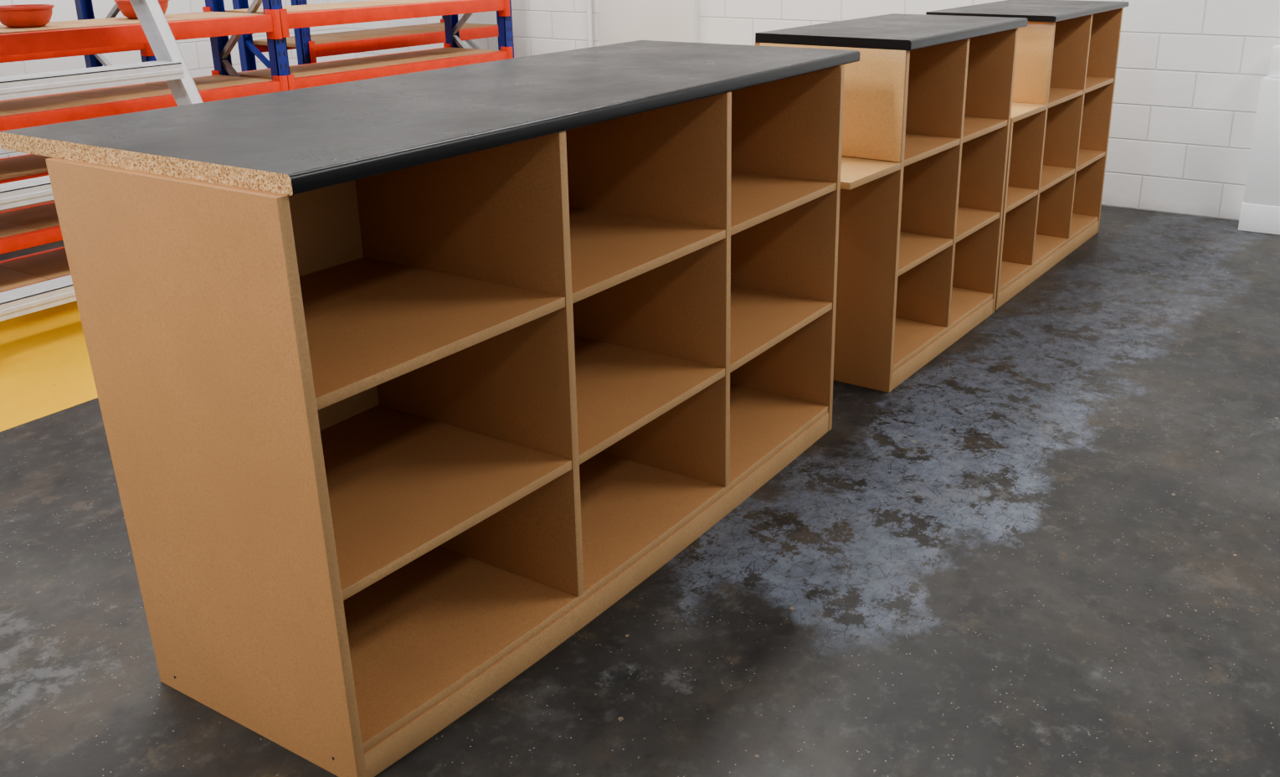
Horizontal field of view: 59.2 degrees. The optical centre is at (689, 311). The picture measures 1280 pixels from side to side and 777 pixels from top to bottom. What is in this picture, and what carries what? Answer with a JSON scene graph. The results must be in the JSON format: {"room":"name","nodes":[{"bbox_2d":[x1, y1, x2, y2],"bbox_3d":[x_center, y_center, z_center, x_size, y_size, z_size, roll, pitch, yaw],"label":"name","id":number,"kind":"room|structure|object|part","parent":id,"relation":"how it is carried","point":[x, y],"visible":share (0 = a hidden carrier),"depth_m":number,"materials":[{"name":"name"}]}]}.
{"room":"warehouse storeroom","nodes":[
{"label":"warehouse storeroom","id":0,"kind":"room"},
{"bbox_2d":[0,0,349,158],"bbox_3d":[-4.621,-1.707,3.988,0.200,3.200,8.750,11,22,30],"label":"wall","id":1,"kind":"structure","parent":0,"point":[197,53],"depth_m":6.49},
{"bbox_2d":[0,205,1279,776],"bbox_3d":[-0.761,0.633,2.114,9.400,0.100,8.950,11,22,30],"label":"floor","id":2,"kind":"structure","parent":0,"point":[1051,548],"depth_m":2.21,"materials":[{"name":"concrete"}]},
{"bbox_2d":[0,0,158,211],"bbox_3d":[-3.060,-1.042,4.647,0.535,1.500,1.588,11,22,30],"label":"rack","id":3,"kind":"object","parent":2,"relation":"on","point":[94,57],"visible":0.13,"depth_m":5.04,"materials":[{"name":"metal"}]},
{"bbox_2d":[0,0,203,321],"bbox_3d":[-2.006,-0.729,3.611,0.484,1.550,1.110,11,22,30],"label":"ladder","id":4,"kind":"object","parent":2,"relation":"on","point":[171,66],"visible":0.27,"depth_m":3.58,"materials":[{"name":"silver metal"}]},
{"bbox_3d":[-1.799,-0.848,3.930,0.561,1.530,0.088,-1,19,-2],"label":"rail","id":5,"kind":"part","parent":4,"relation":"part of","materials":[{"name":"metal"}]},
{"bbox_2d":[0,0,290,292],"bbox_3d":[-2.207,-0.861,4.088,0.445,1.500,1.533,11,22,30],"label":"rack","id":6,"kind":"object","parent":2,"relation":"on","point":[23,228],"visible":0.33,"depth_m":4.06,"materials":[{"name":"metal"}]},
{"bbox_2d":[0,4,54,27],"bbox_3d":[-2.299,-1.021,3.892,0.191,0.070,0.191,11,22,30],"label":"plastic bowl","id":7,"kind":"object","parent":6,"relation":"on","point":[19,15],"visible":1,"depth_m":3.84,"materials":[{"name":"orange plastic"}]},
{"bbox_2d":[113,0,169,19],"bbox_3d":[-2.073,-1.150,4.271,0.191,0.070,0.191,11,22,30],"label":"plastic bowl","id":8,"kind":"object","parent":6,"relation":"on","point":[125,7],"visible":0.46,"depth_m":4.21,"materials":[{"name":"orange plastic"}]},
{"bbox_2d":[231,0,499,71],"bbox_3d":[-1.670,-1.555,6.147,0.515,1.500,1.548,11,22,30],"label":"rack","id":9,"kind":"object","parent":2,"relation":"on","point":[309,47],"visible":0.2,"depth_m":5.78,"materials":[{"name":"metal"}]},
{"bbox_2d":[225,0,514,90],"bbox_3d":[-1.443,-1.255,5.247,0.445,1.500,1.437,11,22,30],"label":"rack","id":10,"kind":"object","parent":2,"relation":"on","point":[454,53],"visible":0.34,"depth_m":5.13,"materials":[{"name":"metal"}]},
{"bbox_2d":[0,40,860,776],"bbox_3d":[-0.301,0.008,2.319,0.647,0.950,1.707,11,22,30],"label":"shelving unit","id":11,"kind":"object","parent":2,"relation":"on","point":[404,382],"visible":1,"depth_m":1.91,"materials":[{"name":"brown wood"}]},
{"bbox_3d":[-0.697,0.250,1.644,0.543,0.924,0.072,11,22,30],"label":"panel","id":12,"kind":"part","parent":11,"relation":"part of","materials":[{"name":"brown wood"}]},
{"bbox_3d":[-0.763,0.110,1.952,0.056,0.854,0.536,11,22,30],"label":"panel","id":13,"kind":"part","parent":11,"relation":"part of","materials":[{"name":"brown wood"}]},
{"bbox_2d":[0,40,860,195],"bbox_3d":[-0.301,-0.432,2.176,0.631,0.026,1.690,11,21,30],"label":"countertop","id":14,"kind":"structure","parent":11,"relation":"on","point":[290,142],"depth_m":1.78,"materials":[{"name":"grey laminate"}]},
{"bbox_3d":[-0.546,0.014,1.780,0.486,0.018,0.510,11,22,30],"label":"shelf","id":15,"kind":"part","parent":11,"relation":"part of","materials":[{"name":"brown wood"}]},
{"bbox_3d":[-0.548,0.294,1.890,0.497,0.018,0.498,11,22,30],"label":"shelf","id":16,"kind":"part","parent":11,"relation":"part of","materials":[{"name":"brown wood"}]},
{"bbox_3d":[-0.262,-0.128,2.197,0.478,0.018,0.503,11,22,30],"label":"shelf","id":17,"kind":"part","parent":11,"relation":"part of","materials":[{"name":"brown wood"}]},
{"bbox_3d":[-0.261,0.156,2.296,0.482,0.018,0.498,11,22,30],"label":"shelf","id":18,"kind":"part","parent":11,"relation":"part of","materials":[{"name":"brown wood"}]},
{"bbox_3d":[0.018,0.015,2.711,0.475,0.018,0.505,11,22,30],"label":"shelf","id":19,"kind":"part","parent":11,"relation":"part of","materials":[{"name":"brown wood"}]},
{"bbox_3d":[0.016,-0.270,2.615,0.475,0.018,0.506,11,22,30],"label":"shelf","id":20,"kind":"part","parent":11,"relation":"part of","materials":[{"name":"brown wood"}]},
{"bbox_3d":[0.152,-0.172,2.884,0.489,0.924,0.018,11,22,30],"label":"panel","id":21,"kind":"part","parent":11,"relation":"part of","materials":[{"name":"brown wood"}]},
{"bbox_2d":[754,13,1028,392],"bbox_3d":[0.539,-0.346,3.338,0.462,0.961,1.185,12,22,32],"label":"shelving unit","id":22,"kind":"object","parent":2,"relation":"on","point":[927,101],"visible":0.7,"depth_m":3.26,"materials":[{"name":"brown wood"}]},
{"bbox_3d":[0.372,-0.258,3.120,0.450,0.935,0.018,12,22,32],"label":"panel","id":23,"kind":"part","parent":22,"relation":"part of","materials":[{"name":"brown wood"}]},
{"bbox_3d":[0.291,-0.378,2.937,0.430,0.018,0.295,12,22,32],"label":"ledge shelf","id":24,"kind":"part","parent":22,"relation":"part of","materials":[{"name":"brown wood"}]},
{"bbox_2d":[755,13,1028,50],"bbox_3d":[0.619,-0.828,3.302,0.457,0.026,0.895,12,22,32],"label":"countertop","id":25,"kind":"structure","parent":22,"relation":"on","point":[892,31],"depth_m":3.11,"materials":[{"name":"grey laminate"}]},
{"bbox_3d":[0.494,-0.193,3.321,0.435,0.018,0.400,12,22,32],"label":"shelf","id":26,"kind":"part","parent":22,"relation":"part of","materials":[{"name":"brown wood"}]},
{"bbox_3d":[0.492,-0.478,3.226,0.435,0.018,0.400,12,22,32],"label":"shelf","id":27,"kind":"part","parent":22,"relation":"part of","materials":[{"name":"brown wood"}]},
{"bbox_3d":[0.725,-0.302,3.644,0.435,0.018,0.386,12,22,32],"label":"shelf","id":28,"kind":"part","parent":22,"relation":"part of","materials":[{"name":"brown wood"}]},
{"bbox_3d":[0.723,-0.588,3.548,0.435,0.018,0.386,12,22,32],"label":"shelf","id":29,"kind":"part","parent":22,"relation":"part of","materials":[{"name":"brown wood"}]},
{"bbox_3d":[0.834,-0.477,3.764,0.450,0.935,0.018,12,22,32],"label":"panel","id":30,"kind":"part","parent":22,"relation":"part of","materials":[{"name":"brown wood"}]},
{"bbox_2d":[925,0,1128,309],"bbox_3d":[1.214,-0.662,4.287,0.464,0.949,1.275,12,22,32],"label":"shelving unit","id":31,"kind":"object","parent":2,"relation":"on","point":[1066,56],"visible":0.53,"depth_m":4.24,"materials":[{"name":"brown wood"}]},
{"bbox_3d":[0.856,-0.346,3.849,0.450,0.633,0.018,12,22,32],"label":"panel","id":32,"kind":"part","parent":31,"relation":"part of","materials":[{"name":"brown wood"}]},
{"bbox_3d":[0.961,-0.416,3.979,0.435,0.018,0.342,12,22,32],"label":"shelf","id":33,"kind":"part","parent":31,"relation":"part of","materials":[{"name":"brown wood"}]},
{"bbox_2d":[925,0,1128,22],"bbox_3d":[1.302,-1.146,4.267,0.464,0.020,0.951,12,22,32],"label":"countertop","id":34,"kind":"structure","parent":31,"relation":"on","point":[1053,11],"depth_m":4.12,"materials":[{"name":"grey laminate"}]},
{"bbox_3d":[0.952,-0.700,3.878,0.445,0.018,0.360,12,22,32],"label":"ledge shelf","id":35,"kind":"part","parent":31,"relation":"part of","materials":[{"name":"brown wood"}]},
{"bbox_3d":[1.188,-0.524,4.295,0.435,0.018,0.430,12,22,32],"label":"shelf","id":36,"kind":"part","parent":31,"relation":"part of","materials":[{"name":"brown wood"}]},
{"bbox_3d":[1.185,-0.809,4.200,0.435,0.018,0.430,12,22,32],"label":"shelf","id":37,"kind":"part","parent":31,"relation":"part of","materials":[{"name":"brown wood"}]},
{"bbox_3d":[1.434,-0.641,4.639,0.435,0.018,0.412,12,22,32],"label":"shelf","id":38,"kind":"part","parent":31,"relation":"part of","materials":[{"name":"brown wood"}]},
{"bbox_3d":[1.550,-0.816,4.771,0.450,0.929,0.018,12,22,32],"label":"panel","id":39,"kind":"part","parent":31,"relation":"part of","materials":[{"name":"brown wood"}]},
{"bbox_3d":[1.432,-0.926,4.544,0.435,0.018,0.412,12,22,32],"label":"shelf","id":40,"kind":"part","parent":31,"relation":"part of","materials":[{"name":"brown wood"}]},
{"bbox_2d":[1238,44,1279,235],"bbox_3d":[2.936,-0.631,4.445,1.288,0.765,0.180,11,22,30],"label":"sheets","id":41,"kind":"object","parent":2,"relation":"on","point":[1260,210],"visible":1,"depth_m":4.70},
{"bbox_2d":[343,0,1279,220],"bbox_3d":[1.544,-2.125,5.104,9.000,3.200,0.200,11,22,30],"label":"wall","id":42,"kind":"structure","parent":0,"point":[1190,74],"depth_m":5.04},
{"bbox_2d":[586,0,593,47],"bbox_3d":[-0.583,-2.486,6.228,0.050,3.200,0.050,11,22,30],"label":"conduit pipe","id":43,"kind":"object","parent":42,"relation":"attached to","point":[588,2],"visible":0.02,"depth_m":6.49,"materials":[{"name":"white plastic"}]},
{"bbox_2d":[598,0,699,46],"bbox_3d":[-0.238,-2.418,6.018,0.640,3.200,0.060,11,22,30],"label":"door","id":44,"kind":"structure","parent":42,"relation":"attached to","point":[620,21],"depth_m":6.25,"materials":[{"name":"white plastic"}]}
]}

